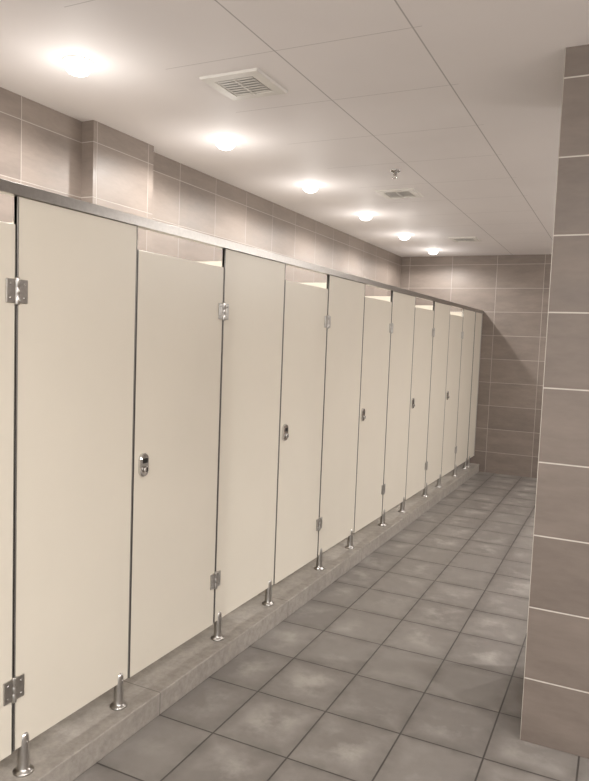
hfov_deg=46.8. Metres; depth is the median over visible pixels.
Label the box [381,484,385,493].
hinge
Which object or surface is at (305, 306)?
door
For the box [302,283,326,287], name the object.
divider
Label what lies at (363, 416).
lock
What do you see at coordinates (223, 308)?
hinge
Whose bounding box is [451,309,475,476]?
panel
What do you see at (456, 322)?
door
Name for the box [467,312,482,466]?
panel
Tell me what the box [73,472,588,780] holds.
floor
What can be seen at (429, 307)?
divider
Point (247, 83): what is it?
ceiling vent
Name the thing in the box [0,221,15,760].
door
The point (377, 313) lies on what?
door
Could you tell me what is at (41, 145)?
wall
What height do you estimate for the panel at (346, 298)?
1.945 m
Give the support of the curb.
on the floor
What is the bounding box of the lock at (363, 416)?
[361,408,365,420]
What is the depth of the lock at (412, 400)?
6.18 m
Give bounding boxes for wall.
[0,87,401,295]
[400,254,551,477]
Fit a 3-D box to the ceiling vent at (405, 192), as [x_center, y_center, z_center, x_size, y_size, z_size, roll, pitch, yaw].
[0.815,-1.523,5.275,0.300,0.014,0.300,4,5,26]
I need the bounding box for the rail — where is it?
[0,178,483,313]
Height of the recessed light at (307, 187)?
0.058 m
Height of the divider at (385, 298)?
1.925 m
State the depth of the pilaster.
3.94 m
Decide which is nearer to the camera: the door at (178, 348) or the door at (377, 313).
the door at (178, 348)
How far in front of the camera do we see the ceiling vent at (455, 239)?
7.39 m
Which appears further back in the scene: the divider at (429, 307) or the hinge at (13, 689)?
the divider at (429, 307)
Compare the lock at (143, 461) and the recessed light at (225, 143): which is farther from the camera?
the recessed light at (225, 143)
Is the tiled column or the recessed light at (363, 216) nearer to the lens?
the tiled column
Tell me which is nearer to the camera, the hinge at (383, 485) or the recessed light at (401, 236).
the hinge at (383, 485)
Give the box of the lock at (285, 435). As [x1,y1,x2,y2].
[282,424,288,440]
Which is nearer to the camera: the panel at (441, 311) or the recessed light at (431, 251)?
the panel at (441, 311)
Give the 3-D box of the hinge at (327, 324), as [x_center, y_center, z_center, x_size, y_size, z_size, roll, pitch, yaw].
[0.216,-0.442,4.378,0.017,0.086,0.084,4,5,26]
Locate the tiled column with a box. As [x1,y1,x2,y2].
[520,44,588,758]
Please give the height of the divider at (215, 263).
1.925 m
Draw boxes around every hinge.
[3,673,23,705]
[5,277,27,304]
[210,570,220,589]
[218,302,228,320]
[316,517,321,530]
[324,315,330,328]
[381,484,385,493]
[389,323,392,333]
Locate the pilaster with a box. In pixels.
[81,120,153,252]
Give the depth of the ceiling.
3.24 m
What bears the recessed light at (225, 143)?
in the ceiling
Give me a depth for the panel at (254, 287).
3.57 m
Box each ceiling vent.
[199,68,287,100]
[375,188,423,198]
[448,237,480,241]
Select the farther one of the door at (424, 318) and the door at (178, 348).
the door at (424, 318)
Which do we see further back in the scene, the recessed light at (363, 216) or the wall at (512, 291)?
the wall at (512, 291)
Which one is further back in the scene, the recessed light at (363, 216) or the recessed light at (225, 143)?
the recessed light at (363, 216)
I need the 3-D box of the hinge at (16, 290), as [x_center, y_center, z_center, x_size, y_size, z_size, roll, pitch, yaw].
[-0.887,-0.318,2.177,0.017,0.086,0.084,4,5,26]
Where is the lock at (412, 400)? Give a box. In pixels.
[411,398,414,408]
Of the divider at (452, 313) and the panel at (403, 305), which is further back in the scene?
the divider at (452, 313)
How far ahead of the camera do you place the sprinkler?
4.58 m
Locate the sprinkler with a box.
[390,169,400,178]
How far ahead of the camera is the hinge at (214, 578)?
3.36 m
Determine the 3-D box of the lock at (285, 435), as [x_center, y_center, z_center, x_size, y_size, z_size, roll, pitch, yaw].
[-0.048,0.244,3.937,0.026,0.098,0.054,4,5,26]
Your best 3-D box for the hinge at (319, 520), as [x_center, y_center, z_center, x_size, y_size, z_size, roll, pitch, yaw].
[0.165,0.878,4.478,0.017,0.086,0.084,4,5,26]
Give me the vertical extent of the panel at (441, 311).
1.945 m
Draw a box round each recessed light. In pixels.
[62,55,93,76]
[215,136,236,150]
[302,183,318,192]
[359,213,372,220]
[398,234,410,239]
[428,249,437,254]
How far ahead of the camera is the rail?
2.89 m
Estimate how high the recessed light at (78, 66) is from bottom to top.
0.058 m
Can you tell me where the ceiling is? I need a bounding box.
[0,0,588,256]
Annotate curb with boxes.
[0,463,478,780]
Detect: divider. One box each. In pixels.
[200,261,221,266]
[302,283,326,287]
[365,296,390,301]
[415,305,432,310]
[450,312,461,315]
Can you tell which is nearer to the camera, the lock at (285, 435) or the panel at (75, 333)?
the panel at (75, 333)
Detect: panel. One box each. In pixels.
[12,196,137,776]
[211,249,285,640]
[314,275,364,569]
[378,291,415,525]
[421,302,450,496]
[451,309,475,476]
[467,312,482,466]
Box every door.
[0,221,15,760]
[129,250,223,677]
[274,280,327,584]
[354,297,391,532]
[405,307,433,499]
[441,314,462,476]
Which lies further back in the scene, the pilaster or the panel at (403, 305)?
the panel at (403, 305)
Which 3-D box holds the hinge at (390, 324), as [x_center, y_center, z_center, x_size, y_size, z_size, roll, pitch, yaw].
[0.789,-0.506,5.521,0.017,0.086,0.084,4,5,26]
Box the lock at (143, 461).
[138,453,148,476]

